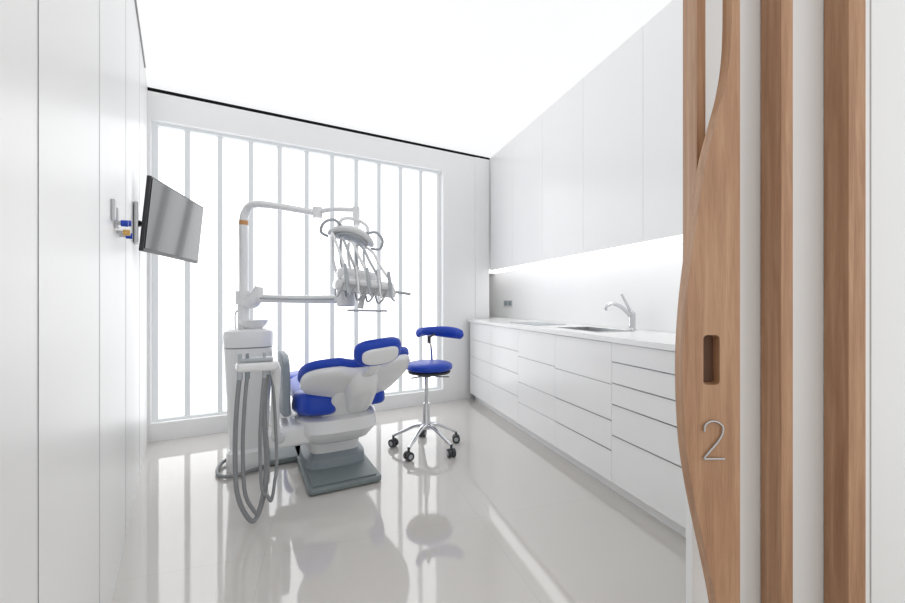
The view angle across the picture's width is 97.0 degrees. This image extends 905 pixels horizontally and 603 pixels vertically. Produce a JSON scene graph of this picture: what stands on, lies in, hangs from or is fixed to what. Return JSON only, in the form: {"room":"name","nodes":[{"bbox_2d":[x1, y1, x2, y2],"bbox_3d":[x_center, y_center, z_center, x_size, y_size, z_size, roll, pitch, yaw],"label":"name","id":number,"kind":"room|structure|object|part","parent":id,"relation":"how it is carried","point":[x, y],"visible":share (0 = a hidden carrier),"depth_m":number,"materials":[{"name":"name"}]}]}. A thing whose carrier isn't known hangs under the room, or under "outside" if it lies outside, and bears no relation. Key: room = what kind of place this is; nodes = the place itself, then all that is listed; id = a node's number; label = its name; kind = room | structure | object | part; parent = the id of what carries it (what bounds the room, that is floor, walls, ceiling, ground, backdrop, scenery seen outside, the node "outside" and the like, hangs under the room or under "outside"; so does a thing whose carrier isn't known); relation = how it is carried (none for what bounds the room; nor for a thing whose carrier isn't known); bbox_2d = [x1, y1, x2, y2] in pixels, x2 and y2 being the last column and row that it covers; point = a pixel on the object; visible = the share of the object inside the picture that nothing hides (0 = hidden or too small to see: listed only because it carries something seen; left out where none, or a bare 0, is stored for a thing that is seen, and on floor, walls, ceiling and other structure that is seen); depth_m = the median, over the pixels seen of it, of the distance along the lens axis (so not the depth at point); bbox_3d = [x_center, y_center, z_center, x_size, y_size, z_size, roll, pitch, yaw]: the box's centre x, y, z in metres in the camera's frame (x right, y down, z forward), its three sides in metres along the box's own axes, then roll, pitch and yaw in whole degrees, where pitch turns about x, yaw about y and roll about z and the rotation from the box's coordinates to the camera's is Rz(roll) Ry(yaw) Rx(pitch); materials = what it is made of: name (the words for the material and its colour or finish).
{"room":"dental clinic","nodes":[
{"label":"dental clinic","id":0,"kind":"room"},
{"bbox_2d":[0,0,146,602],"bbox_3d":[-0.756,-0.288,0.656,0.100,2.777,6.000,0,0,-34],"label":"wall","id":1,"kind":"structure","parent":0,"point":[68,29],"depth_m":0.91,"materials":[{"name":"paint"}]},
{"bbox_2d":[38,0,38,602],"bbox_3d":[-0.725,-0.288,0.700,0.001,2.757,0.002,0,0,-35],"label":"trim","id":2,"kind":"structure","parent":1,"relation":"attached to","point":[38,0],"depth_m":0.70,"materials":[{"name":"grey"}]},
{"bbox_2d":[99,0,99,602],"bbox_3d":[-1.094,-0.288,1.240,0.001,2.757,0.001,0,0,-35],"label":"trim","id":3,"kind":"structure","parent":1,"relation":"attached to","point":[99,0],"depth_m":1.24,"materials":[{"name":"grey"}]},
{"bbox_2d":[111,199,132,238],"bbox_3d":[-1.294,-0.318,1.570,0.042,0.110,0.272,0,0,-34],"label":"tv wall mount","id":4,"kind":"object","parent":1,"relation":"attached to","point":[114,211],"visible":1,"depth_m":1.53,"materials":[{"name":"silver metal"}]},
{"bbox_3d":[-1.240,-0.335,1.463,0.012,0.075,0.035,0,0,-34],"label":"plate","id":5,"kind":"part","parent":4,"relation":"part of","materials":[{"name":"silver metal"}]},
{"bbox_3d":[-1.288,-0.320,1.533,0.012,0.075,0.035,0,0,-34],"label":"plate","id":6,"kind":"part","parent":4,"relation":"part of","materials":[{"name":"silver metal"}]},
{"bbox_3d":[-1.260,-0.300,1.538,0.022,0.024,0.024,0,0,-34],"label":"knob","id":7,"kind":"part","parent":4,"relation":"part of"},
{"bbox_3d":[-1.301,-0.275,1.597,0.022,0.024,0.024,0,0,-34],"label":"knob","id":8,"kind":"part","parent":4,"relation":"part of","materials":[{"name":"gold metal"}]},
{"bbox_3d":[-1.356,-0.275,1.677,0.022,0.024,0.024,0,0,-34],"label":"knob","id":9,"kind":"part","parent":4,"relation":"part of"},
{"bbox_2d":[134,0,145,67],"bbox_3d":[-1.064,-1.671,1.202,0.010,0.012,4.000,0,0,-34],"label":"trim","id":10,"kind":"structure","parent":1,"relation":"attached to","point":[134,0],"depth_m":2.48,"materials":[{"name":"grey"}]},
{"bbox_2d":[147,118,151,424],"bbox_3d":[-2.473,-0.235,3.155,0.170,2.390,0.150,0,0,-29],"label":"window frame","id":11,"kind":"structure","parent":1,"relation":"attached to","point":[149,122],"depth_m":3.13,"materials":[{"name":"metal"}]},
{"bbox_2d":[134,175,203,263],"bbox_3d":[-1.772,-0.476,2.505,0.136,0.409,0.750,0,0,-13],"label":"television","id":12,"kind":"object","parent":1,"relation":"attached to","point":[171,223],"visible":1,"depth_m":2.38,"materials":[{"name":"grey"}]},
{"bbox_3d":[-1.741,-0.430,2.207,0.020,0.220,0.120,0,0,-34],"label":"bracket plate","id":13,"kind":"part","parent":12,"relation":"part of","materials":[{"name":"silver metal"}]},
{"bbox_2d":[147,389,442,442],"bbox_3d":[-1.342,1.030,3.775,2.750,0.140,0.150,0,0,-29],"label":"sill","id":14,"kind":"structure","parent":1,"relation":"attached to","point":[196,426],"depth_m":3.33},
{"bbox_2d":[159,128,183,194],"bbox_3d":[-2.306,-1.147,3.285,0.162,0.520,0.013,0,0,-29],"label":"glass","id":15,"kind":"object","parent":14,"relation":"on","point":[171,142],"depth_m":3.28,"materials":[{"name":"white"}]},
{"bbox_2d":[159,255,183,417],"bbox_3d":[-2.306,0.284,3.285,0.162,1.314,0.013,0,0,-29],"label":"glass","id":16,"kind":"object","parent":14,"relation":"on","point":[171,271],"depth_m":3.28,"materials":[{"name":"grey"}]},
{"bbox_2d":[191,133,216,413],"bbox_3d":[-2.107,-0.233,3.394,0.180,2.348,0.013,0,0,-29],"label":"glass","id":17,"kind":"object","parent":14,"relation":"on","point":[203,284],"depth_m":3.39,"materials":[{"name":"grey"}]},
{"bbox_2d":[223,139,247,409],"bbox_3d":[-1.901,-0.235,3.507,0.185,2.343,0.013,0,0,-29],"label":"glass","id":18,"kind":"object","parent":14,"relation":"on","point":[235,153],"depth_m":3.49,"materials":[{"name":"grey"}]},
{"bbox_2d":[253,144,276,359],"bbox_3d":[-1.696,-0.438,3.620,0.189,1.938,0.013,0,0,-29],"label":"glass","id":19,"kind":"object","parent":14,"relation":"on","point":[264,157],"depth_m":3.62,"materials":[{"name":"grey"}]},
{"bbox_2d":[282,149,303,371],"bbox_3d":[-1.489,-0.378,3.734,0.183,2.058,0.013,0,0,-29],"label":"glass","id":20,"kind":"object","parent":14,"relation":"on","point":[292,161],"depth_m":3.73,"materials":[{"name":"grey"}]},
{"bbox_2d":[152,386,440,421],"bbox_3d":[-1.269,0.951,3.818,2.580,0.018,0.056,0,0,-29],"label":"rail","id":21,"kind":"object","parent":14,"relation":"on","point":[434,387],"visible":0.57,"depth_m":3.37,"materials":[{"name":"grey"}]},
{"bbox_2d":[152,125,158,419],"bbox_3d":[-2.386,-0.235,3.214,0.040,2.390,0.040,0,0,-29],"label":"fin","id":22,"kind":"object","parent":21,"relation":"on","point":[155,129],"visible":0.6,"depth_m":3.20,"materials":[{"name":"metal"}]},
{"bbox_2d":[184,130,190,415],"bbox_3d":[-2.198,-0.235,3.317,0.040,2.390,0.040,0,0,-29],"label":"fin","id":23,"kind":"object","parent":21,"relation":"on","point":[187,135],"visible":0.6,"depth_m":3.30,"materials":[{"name":"metal"}]},
{"bbox_2d":[217,136,222,411],"bbox_3d":[-1.992,-0.235,3.430,0.040,2.390,0.040,0,0,-29],"label":"fin","id":24,"kind":"object","parent":21,"relation":"on","point":[219,139],"visible":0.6,"depth_m":3.41,"materials":[{"name":"metal"}]},
{"bbox_2d":[248,141,252,318],"bbox_3d":[-1.787,-0.235,3.543,0.040,2.390,0.040,0,0,-29],"label":"fin","id":25,"kind":"object","parent":21,"relation":"on","point":[250,144],"visible":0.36,"depth_m":3.52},
{"bbox_2d":[277,146,281,360],"bbox_3d":[-1.581,-0.235,3.656,0.040,2.390,0.040,0,0,-29],"label":"fin","id":26,"kind":"object","parent":21,"relation":"on","point":[279,149],"visible":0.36,"depth_m":3.64,"materials":[{"name":"metal"}]},
{"bbox_2d":[304,151,308,364],"bbox_3d":[-1.375,-0.235,3.768,0.040,2.390,0.040,0,0,-29],"label":"fin","id":27,"kind":"object","parent":21,"relation":"on","point":[306,153],"visible":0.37,"depth_m":3.75,"materials":[{"name":"metal"}]},
{"bbox_2d":[329,155,333,358],"bbox_3d":[-1.170,-0.235,3.881,0.040,2.390,0.040,0,0,-29],"label":"fin","id":28,"kind":"object","parent":21,"relation":"on","point":[331,158],"visible":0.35,"depth_m":3.86,"materials":[{"name":"metal"}]},
{"bbox_2d":[354,160,357,347],"bbox_3d":[-0.964,-0.235,3.994,0.040,2.390,0.040,0,0,-29],"label":"fin","id":29,"kind":"object","parent":21,"relation":"on","point":[355,161],"visible":0.26,"depth_m":3.97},
{"bbox_2d":[376,164,380,338],"bbox_3d":[-0.759,-0.235,4.107,0.040,2.390,0.040,0,0,-29],"label":"fin","id":30,"kind":"object","parent":21,"relation":"on","point":[378,166],"visible":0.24,"depth_m":4.09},
{"bbox_2d":[398,167,401,390],"bbox_3d":[-0.553,-0.235,4.220,0.040,2.390,0.040,0,0,-29],"label":"fin","id":31,"kind":"object","parent":21,"relation":"on","point":[399,168],"visible":0.64,"depth_m":4.21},
{"bbox_2d":[418,171,422,388],"bbox_3d":[-0.347,-0.235,4.333,0.040,2.390,0.040,0,0,-29],"label":"fin","id":32,"kind":"object","parent":21,"relation":"on","point":[420,173],"visible":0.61,"depth_m":4.32,"materials":[{"name":"metal"}]},
{"bbox_2d":[436,174,439,386],"bbox_3d":[-0.159,-0.235,4.436,0.040,2.390,0.040,0,0,-29],"label":"fin","id":33,"kind":"object","parent":21,"relation":"on","point":[437,175],"visible":0.62,"depth_m":4.42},
{"bbox_2d":[309,153,328,361],"bbox_3d":[-1.284,-0.418,3.847,0.176,1.979,0.013,0,0,-29],"label":"glass","id":34,"kind":"object","parent":14,"relation":"on","point":[318,164],"depth_m":3.84,"materials":[{"name":"grey"}]},
{"bbox_2d":[334,158,375,358],"bbox_3d":[-0.976,-0.419,4.017,0.414,1.978,0.013,0,0,-29],"label":"glass","id":35,"kind":"object","parent":14,"relation":"on","point":[343,168],"depth_m":4.00,"materials":[{"name":"grey"}]},
{"bbox_2d":[381,166,417,391],"bbox_3d":[-0.560,-0.233,4.245,0.406,2.349,0.013,0,0,-29],"label":"glass","id":36,"kind":"object","parent":14,"relation":"on","point":[389,175],"depth_m":4.26,"materials":[{"name":"grey"}]},
{"bbox_2d":[423,173,435,359],"bbox_3d":[-0.256,-0.381,4.413,0.146,2.051,0.013,0,0,-29],"label":"glass","id":37,"kind":"object","parent":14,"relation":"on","point":[429,180],"depth_m":4.41,"materials":[{"name":"grey"}]},
{"bbox_2d":[152,121,440,174],"bbox_3d":[-1.269,-1.419,3.818,2.580,0.022,0.056,0,0,-29],"label":"rail","id":38,"kind":"object","parent":1,"relation":"attached to","point":[160,125],"visible":0.86,"depth_m":3.66,"materials":[{"name":"grey"}]},
{"bbox_2d":[147,90,474,175],"bbox_3d":[-1.079,-1.538,3.920,3.350,0.217,0.150,0,0,-29],"label":"header","id":39,"kind":"object","parent":1,"relation":"attached to","point":[161,108],"visible":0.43,"depth_m":3.64,"materials":[{"name":"white"}]},
{"bbox_2d":[147,87,489,159],"bbox_3d":[-1.058,-1.661,3.928,3.335,0.029,0.136,0,0,-29],"label":"trim","id":40,"kind":"structure","parent":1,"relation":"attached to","point":[148,88],"depth_m":3.67,"materials":[{"name":"metal"}]},
{"bbox_2d":[111,398,685,602],"bbox_3d":[1.199,1.150,1.556,4.756,0.100,7.973,0,0,-34],"label":"floor","id":41,"kind":"structure","parent":0,"point":[507,518],"depth_m":1.94,"materials":[{"name":"tile"}]},
{"bbox_2d":[215,200,410,478],"bbox_3d":[-0.934,0.212,2.471,1.343,1.777,0.728,0,0,45],"label":"dental delivery unit","id":42,"kind":"object","parent":41,"relation":"on","point":[250,336],"visible":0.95,"depth_m":2.58,"materials":[{"name":"white plastic"}]},
{"bbox_2d":[238,319,268,328],"bbox_3d":[-1.345,0.155,2.707,0.190,0.060,0.190,0,0,-27],"label":"bowl","id":43,"kind":"object","parent":42,"relation":"on","point":[242,323],"depth_m":2.66,"materials":[{"name":"white ceramic"}]},
{"bbox_3d":[-1.155,1.078,2.884,0.360,0.036,0.340,0,0,-27],"label":"foot pedestal plate","id":44,"kind":"part","parent":42,"relation":"part of","materials":[{"name":"metal"}]},
{"bbox_3d":[-1.014,-0.018,2.567,0.732,0.059,0.076,0,0,21],"label":"delivery arm","id":45,"kind":"part","parent":42,"relation":"part of","materials":[{"name":"white plastic"}]},
{"bbox_2d":[319,206,383,250],"bbox_3d":[-0.631,-0.445,2.426,0.354,0.292,0.422,0,0,-22],"label":"lamp","id":46,"kind":"object","parent":42,"relation":"attached to","point":[357,235],"visible":0.88,"depth_m":2.31,"materials":[{"name":"white plastic"}]},
{"bbox_3d":[-0.694,-0.415,2.241,0.116,0.091,0.109,0,0,21],"label":"handle","id":47,"kind":"part","parent":46,"relation":"part of","materials":[{"name":"grey plastic"}]},
{"bbox_3d":[-0.708,-0.561,2.471,0.345,0.060,0.039,0,0,29],"label":"arm","id":48,"kind":"part","parent":46,"relation":"part of","materials":[{"name":"white plastic"}]},
{"bbox_3d":[-0.448,-0.352,2.334,0.122,0.106,0.091,0,0,26],"label":"handle","id":49,"kind":"part","parent":46,"relation":"part of","materials":[{"name":"grey plastic"}]},
{"bbox_3d":[-0.520,-0.002,2.293,0.032,0.085,0.032,9,-2,-12],"label":"tray post","id":50,"kind":"part","parent":42,"relation":"part of","materials":[{"name":"white plastic"}]},
{"bbox_2d":[347,309,386,311],"bbox_3d":[-0.485,0.052,2.281,0.220,0.010,0.140,1,0,-12],"label":"tray","id":51,"kind":"object","parent":42,"relation":"on","point":[349,310],"depth_m":2.22,"materials":[{"name":"grey plastic"}]},
{"bbox_3d":[-0.458,-0.100,2.174,0.280,0.035,0.050,9,23,-12],"label":"instrument rail","id":52,"kind":"part","parent":42,"relation":"part of","materials":[{"name":"white plastic"}]},
{"bbox_3d":[-0.287,-0.049,2.285,0.101,0.030,0.022,0,0,12],"label":"handle","id":53,"kind":"part","parent":42,"relation":"part of","materials":[{"name":"grey plastic"}]},
{"bbox_2d":[268,337,409,495],"bbox_3d":[-0.958,0.646,3.011,0.854,0.894,2.018,0,0,-27],"label":"dental chair","id":54,"kind":"object","parent":41,"relation":"on","point":[330,408],"visible":1,"depth_m":2.43,"materials":[{"name":"white plastic"}]},
{"bbox_2d":[233,352,284,523],"bbox_3d":[-1.046,0.673,2.219,0.204,0.837,0.576,0,0,-18],"label":"hoses","id":55,"kind":"object","parent":54,"relation":"attached to","point":[264,363],"visible":0.99,"depth_m":1.98,"materials":[{"name":"white plastic"}]},
{"bbox_3d":[-1.007,0.581,2.272,0.116,0.557,0.512,0,0,-27],"label":"holder arm","id":56,"kind":"part","parent":55,"relation":"part of","materials":[{"name":"white plastic"}]},
{"bbox_3d":[-1.105,0.539,2.621,0.045,0.398,0.437,0,0,-27],"label":"panel","id":57,"kind":"part","parent":54,"relation":"part of","materials":[{"name":"grey plastic"}]},
{"bbox_2d":[290,370,298,378],"bbox_3d":[-1.274,0.670,3.604,0.474,0.100,0.680,0,-6,-27],"label":"cushion","id":58,"kind":"object","parent":54,"relation":"on","point":[294,373],"depth_m":3.35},
{"bbox_2d":[290,375,300,396],"bbox_3d":[-0.934,0.655,2.992,0.540,0.130,1.000,0,0,-27],"label":"seat cushion","id":59,"kind":"object","parent":54,"relation":"on","point":[295,385],"depth_m":2.79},
{"bbox_3d":[-0.844,0.805,2.797,0.520,0.180,0.710,0,0,-27],"label":"seat frame","id":60,"kind":"part","parent":54,"relation":"part of","materials":[{"name":"white plastic"}]},
{"bbox_3d":[-0.811,1.078,2.712,0.430,0.036,0.850,0,0,-27],"label":"plate","id":61,"kind":"part","parent":54,"relation":"part of","materials":[{"name":"metal"}]},
{"bbox_2d":[298,347,408,382],"bbox_3d":[-0.604,0.465,2.521,0.690,0.125,0.524,-7,-34,-27],"label":"cushion","id":62,"kind":"object","parent":54,"relation":"on","point":[324,370],"depth_m":2.27,"materials":[{"name":"leather"}]},
{"bbox_3d":[-0.462,0.381,2.292,0.074,0.141,0.174,0,0,-39],"label":"head stem","id":63,"kind":"part","parent":54,"relation":"part of","materials":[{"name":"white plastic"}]},
{"bbox_2d":[354,337,400,365],"bbox_3d":[-0.410,0.280,2.229,0.272,0.160,0.079,-7,29,-29],"label":"cushion","id":64,"kind":"object","parent":54,"relation":"on","point":[374,352],"depth_m":2.18,"materials":[{"name":"leather"}]},
{"bbox_2d":[388,326,463,461],"bbox_3d":[-0.200,0.647,3.008,0.572,0.904,0.554,0,0,0],"label":"stool","id":65,"kind":"object","parent":41,"relation":"on","point":[426,368],"visible":0.99,"depth_m":2.98,"materials":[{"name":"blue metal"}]},
{"bbox_3d":[-0.331,0.965,3.023,0.241,0.118,0.051,0,0,10],"label":"leg","id":66,"kind":"part","parent":65,"relation":"part of","materials":[{"name":"silver metal"}]},
{"bbox_3d":[-0.259,0.965,2.878,0.051,0.118,0.241,0,0,28],"label":"leg","id":67,"kind":"part","parent":65,"relation":"part of","materials":[{"name":"silver metal"}]},
{"bbox_3d":[-0.175,0.484,3.000,0.350,0.072,0.350,0,0,0],"label":"seat","id":68,"kind":"part","parent":65,"relation":"part of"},
{"bbox_3d":[-0.171,0.401,3.097,0.022,0.296,0.226,0,0,3],"label":"post","id":69,"kind":"part","parent":65,"relation":"part of","materials":[{"name":"silver metal"}]},
{"bbox_3d":[-0.090,0.965,2.911,0.241,0.118,0.051,0,0,40],"label":"leg","id":70,"kind":"part","parent":65,"relation":"part of","materials":[{"name":"silver metal"}]},
{"bbox_3d":[-0.078,0.965,3.072,0.241,0.118,0.051,0,0,-32],"label":"leg","id":71,"kind":"part","parent":65,"relation":"part of","materials":[{"name":"silver metal"}]},
{"bbox_2d":[440,171,474,401],"bbox_3d":[-0.033,-0.165,4.865,0.595,2.530,0.800,0,0,-29],"label":"pier","id":72,"kind":"object","parent":41,"relation":"on","point":[457,191],"visible":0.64,"depth_m":4.45,"materials":[{"name":"paint"}]},
{"bbox_2d":[470,322,685,537],"bbox_3d":[0.984,0.666,2.939,0.566,0.868,3.431,0,0,-18],"label":"base cabinet","id":73,"kind":"object","parent":41,"relation":"on","point":[608,409],"visible":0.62,"depth_m":2.40,"materials":[{"name":"laminate"}]},
{"bbox_3d":[0.295,0.327,4.208,0.018,0.184,0.596,0,0,-18],"label":"drawer","id":74,"kind":"part","parent":73,"relation":"part of","materials":[{"name":"laminate"}]},
{"bbox_3d":[0.295,0.706,4.208,0.018,0.186,0.596,0,0,-18],"label":"drawer","id":75,"kind":"part","parent":73,"relation":"part of","materials":[{"name":"laminate"}]},
{"bbox_3d":[0.295,0.914,4.208,0.018,0.221,0.596,0,0,-18],"label":"drawer","id":76,"kind":"part","parent":73,"relation":"part of","materials":[{"name":"laminate"}]},
{"bbox_3d":[0.295,0.516,4.208,0.018,0.186,0.596,0,0,-18],"label":"drawer","id":77,"kind":"part","parent":73,"relation":"part of","materials":[{"name":"laminate"}]},
{"bbox_3d":[0.474,0.327,3.648,0.018,0.184,0.575,0,0,-18],"label":"drawer","id":78,"kind":"part","parent":73,"relation":"part of","materials":[{"name":"laminate"}]},
{"bbox_3d":[0.474,0.516,3.648,0.018,0.186,0.575,0,0,-18],"label":"drawer","id":79,"kind":"part","parent":73,"relation":"part of","materials":[{"name":"laminate"}]},
{"bbox_3d":[0.474,0.706,3.648,0.018,0.186,0.575,0,0,-18],"label":"drawer","id":80,"kind":"part","parent":73,"relation":"part of","materials":[{"name":"laminate"}]},
{"bbox_3d":[0.474,0.914,3.648,0.018,0.221,0.575,0,0,-18],"label":"drawer","id":81,"kind":"part","parent":73,"relation":"part of","materials":[{"name":"laminate"}]},
{"bbox_3d":[0.647,0.569,3.103,0.018,0.211,0.564,0,0,-18],"label":"drawer","id":82,"kind":"part","parent":73,"relation":"part of","materials":[{"name":"laminate"}]},
{"bbox_3d":[0.647,0.761,3.103,0.018,0.166,0.564,0,0,-18],"label":"drawer","id":83,"kind":"part","parent":73,"relation":"part of","materials":[{"name":"laminate"}]},
{"bbox_3d":[0.647,0.936,3.103,0.018,0.176,0.564,0,0,-18],"label":"drawer","id":84,"kind":"part","parent":73,"relation":"part of","materials":[{"name":"laminate"}]},
{"bbox_3d":[0.647,0.347,3.103,0.018,0.224,0.564,0,0,-18],"label":"drawer","id":85,"kind":"part","parent":73,"relation":"part of","materials":[{"name":"laminate"}]},
{"bbox_2d":[468,317,675,350],"bbox_3d":[0.883,0.215,3.233,0.577,0.030,4.093,0,0,-18],"label":"countertop","id":86,"kind":"structure","parent":73,"relation":"on","point":[642,338],"depth_m":2.54,"materials":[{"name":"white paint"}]},
{"bbox_2d":[510,322,565,324],"bbox_3d":[0.761,0.198,3.607,0.428,0.005,0.540,0,0,0],"label":"tray","id":87,"kind":"object","parent":86,"relation":"on","point":[528,323],"depth_m":3.55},
{"bbox_2d":[554,327,629,331],"bbox_3d":[0.997,0.214,2.867,0.300,0.034,0.493,0,0,-18],"label":"sink","id":88,"kind":"object","parent":86,"relation":"in","point":[589,329],"visible":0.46,"depth_m":3.01,"materials":[{"name":"silver metal"}]},
{"bbox_2d":[604,293,636,330],"bbox_3d":[1.154,0.070,2.744,0.234,0.259,0.060,0,0,-12],"label":"tap","id":89,"kind":"object","parent":86,"relation":"on","point":[631,315],"visible":0.99,"depth_m":2.75,"materials":[{"name":"silver metal"}]},
{"bbox_3d":[1.143,0.063,2.754,0.217,0.122,0.033,0,0,-6],"label":"spout","id":90,"kind":"part","parent":89,"relation":"part of","materials":[{"name":"silver metal"}]},
{"bbox_3d":[1.204,0.014,2.765,0.095,0.147,0.029,0,0,4],"label":"lever","id":91,"kind":"part","parent":89,"relation":"part of","materials":[{"name":"silver metal"}]},
{"bbox_3d":[0.822,0.677,2.553,0.023,0.002,0.579,0,0,-18],"label":"edge pull","id":92,"kind":"part","parent":73,"relation":"part of","materials":[{"name":"laminate"}]},
{"bbox_3d":[0.822,0.848,2.553,0.023,0.002,0.579,0,0,-18],"label":"edge pull","id":93,"kind":"part","parent":73,"relation":"part of","materials":[{"name":"laminate"}]},
{"bbox_3d":[0.823,0.574,2.553,0.018,0.201,0.586,0,0,-18],"label":"drawer","id":94,"kind":"part","parent":73,"relation":"part of","materials":[{"name":"laminate"}]},
{"bbox_3d":[0.823,0.761,2.553,0.018,0.166,0.586,0,0,-18],"label":"drawer","id":95,"kind":"part","parent":73,"relation":"part of","materials":[{"name":"laminate"}]},
{"bbox_3d":[0.823,0.936,2.553,0.018,0.176,0.586,0,0,-18],"label":"drawer","id":96,"kind":"part","parent":73,"relation":"part of","materials":[{"name":"laminate"}]},
{"bbox_3d":[0.823,0.352,2.553,0.018,0.234,0.586,0,0,-18],"label":"drawer","id":97,"kind":"part","parent":73,"relation":"part of","materials":[{"name":"laminate"}]},
{"bbox_3d":[0.995,0.287,2.013,0.018,0.104,0.544,0,0,-18],"label":"drawer","id":98,"kind":"part","parent":73,"relation":"part of","materials":[{"name":"laminate"}]},
{"bbox_3d":[0.994,0.343,2.013,0.023,0.002,0.537,0,0,-18],"label":"edge pull","id":99,"kind":"part","parent":73,"relation":"part of","materials":[{"name":"silver metal"}]},
{"bbox_3d":[0.994,0.463,2.013,0.023,0.002,0.537,0,0,-18],"label":"edge pull","id":100,"kind":"part","parent":73,"relation":"part of","materials":[{"name":"laminate"}]},
{"bbox_3d":[0.995,0.401,2.013,0.018,0.116,0.544,0,0,-18],"label":"drawer","id":101,"kind":"part","parent":73,"relation":"part of","materials":[{"name":"laminate"}]},
{"bbox_3d":[0.994,0.583,2.013,0.023,0.002,0.537,0,0,-18],"label":"edge pull","id":102,"kind":"part","parent":73,"relation":"part of","materials":[{"name":"laminate"}]},
{"bbox_3d":[0.995,0.521,2.013,0.018,0.116,0.544,0,0,-18],"label":"drawer","id":103,"kind":"part","parent":73,"relation":"part of","materials":[{"name":"laminate"}]},
{"bbox_3d":[0.994,0.234,2.013,0.023,0.002,0.537,0,0,-18],"label":"edge pull","id":104,"kind":"part","parent":73,"relation":"part of","materials":[{"name":"laminate"}]},
{"bbox_3d":[0.994,0.757,2.013,0.023,0.002,0.537,0,0,-18],"label":"edge pull","id":105,"kind":"part","parent":73,"relation":"part of","materials":[{"name":"laminate"}]},
{"bbox_3d":[0.995,0.669,2.013,0.018,0.171,0.544,0,0,-18],"label":"drawer","id":106,"kind":"part","parent":73,"relation":"part of","materials":[{"name":"laminate"}]},
{"bbox_3d":[0.995,0.891,2.013,0.018,0.266,0.544,0,0,-18],"label":"drawer","id":107,"kind":"part","parent":73,"relation":"part of","materials":[{"name":"laminate"}]},
{"bbox_2d":[675,0,739,602],"bbox_3d":[0.634,-0.280,0.998,0.140,2.735,0.035,0,0,0],"label":"leaf","id":108,"kind":"object","parent":41,"relation":"on","point":[709,290],"visible":1,"depth_m":0.98,"materials":[{"name":"brown wood"}]},
{"bbox_2d":[703,420,723,458],"bbox_3d":[0.637,0.337,0.976,0.051,0.095,0.005,0,0,0],"label":"digit two","id":109,"kind":"object","parent":108,"relation":"attached to","point":[710,421],"visible":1,"depth_m":0.97,"materials":[{"name":"silver metal"}]},
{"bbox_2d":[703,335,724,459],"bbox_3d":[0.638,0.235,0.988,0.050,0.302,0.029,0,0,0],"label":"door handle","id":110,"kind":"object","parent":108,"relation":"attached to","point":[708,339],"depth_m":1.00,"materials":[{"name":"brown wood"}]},
{"bbox_2d":[136,0,671,157],"bbox_3d":[1.197,-1.717,1.556,4.743,0.080,7.976,0,0,-34],"label":"ceiling","id":111,"kind":"structure","parent":0,"point":[466,76],"depth_m":2.74,"materials":[{"name":"white"}]},
{"bbox_2d":[475,157,488,318],"bbox_3d":[0.343,-0.273,4.609,0.183,2.746,0.010,0,0,-29],"label":"pier","id":112,"kind":"structure","parent":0,"point":[481,165],"depth_m":4.60,"materials":[{"name":"paint"}]},
{"bbox_2d":[489,160,489,269],"bbox_3d":[0.537,-1.013,5.179,0.705,1.266,0.798,0,0,-29],"label":"pier","id":113,"kind":"object","parent":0,"point":[489,160],"visible":0.14,"depth_m":4.67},
{"bbox_2d":[489,242,682,332],"bbox_3d":[1.176,-0.288,3.440,0.101,2.777,4.986,0,0,-18],"label":"wall","id":114,"kind":"structure","parent":0,"point":[578,291],"depth_m":3.23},
{"bbox_2d":[504,300,512,306],"bbox_3d":[0.678,0.025,4.820,0.010,0.074,0.220,0,0,-18],"label":"power socket","id":115,"kind":"object","parent":114,"relation":"attached to","point":[507,303],"visible":1,"depth_m":4.82,"materials":[{"name":"white plastic"}]},
{"bbox_2d":[489,0,682,273],"bbox_3d":[1.029,-1.018,3.268,0.280,1.309,4.041,0,0,-18],"label":"upper cabinet","id":116,"kind":"object","parent":114,"relation":"attached to","point":[599,172],"visible":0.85,"depth_m":2.76,"materials":[{"name":"laminate"}]},
{"bbox_3d":[0.538,-1.016,4.380,0.020,1.305,0.580,0,0,-18],"label":"door","id":117,"kind":"part","parent":116,"relation":"part of","materials":[{"name":"white paint"}]},
{"bbox_3d":[0.716,-1.016,3.823,0.020,1.305,0.586,0,0,-18],"label":"door","id":118,"kind":"part","parent":116,"relation":"part of","materials":[{"name":"white paint"}]},
{"bbox_3d":[0.894,-1.016,3.263,0.020,1.305,0.586,0,0,-18],"label":"door","id":119,"kind":"part","parent":116,"relation":"part of","materials":[{"name":"white paint"}]},
{"bbox_3d":[1.073,-1.016,2.703,0.020,1.305,0.586,0,0,-18],"label":"door","id":120,"kind":"part","parent":116,"relation":"part of","materials":[{"name":"white paint"}]},
{"bbox_3d":[1.251,-1.016,2.143,0.020,1.305,0.586,0,0,-18],"label":"door","id":121,"kind":"part","parent":116,"relation":"part of","materials":[{"name":"white paint"}]},
{"bbox_2d":[686,0,904,602],"bbox_3d":[1.965,-0.288,1.125,2.600,2.777,0.030,0,0,0],"label":"wall","id":122,"kind":"structure","parent":0,"point":[888,16],"depth_m":1.11,"materials":[{"name":"white paint"}]},
{"bbox_2d":[683,0,704,256],"bbox_3d":[0.648,-0.850,1.075,0.023,1.600,0.064,0,0,0],"label":"wood slat","id":123,"kind":"object","parent":122,"relation":"attached to","point":[693,10],"visible":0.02,"depth_m":1.07,"materials":[{"name":"brown wood"}]},
{"bbox_2d":[761,0,792,602],"bbox_3d":[0.869,-0.288,1.073,0.031,2.767,0.070,0,0,0],"label":"wood slat","id":124,"kind":"object","parent":122,"relation":"attached to","point":[776,15],"visible":1,"depth_m":1.05,"materials":[{"name":"brown wood"}]},
{"bbox_2d":[824,0,865,602],"bbox_3d":[1.050,-0.288,1.073,0.045,2.767,0.070,0,0,0],"label":"wood slat","id":125,"kind":"object","parent":122,"relation":"attached to","point":[844,20],"visible":1,"depth_m":1.05,"materials":[{"name":"brown wood"}]},
{"bbox_2d":[870,0,871,602],"bbox_3d":[1.160,-0.288,1.109,0.003,2.777,0.002,0,0,0],"label":"trim","id":126,"kind":"structure","parent":122,"relation":"attached to","point":[870,0],"depth_m":1.11,"materials":[{"name":"grey"}]}
]}

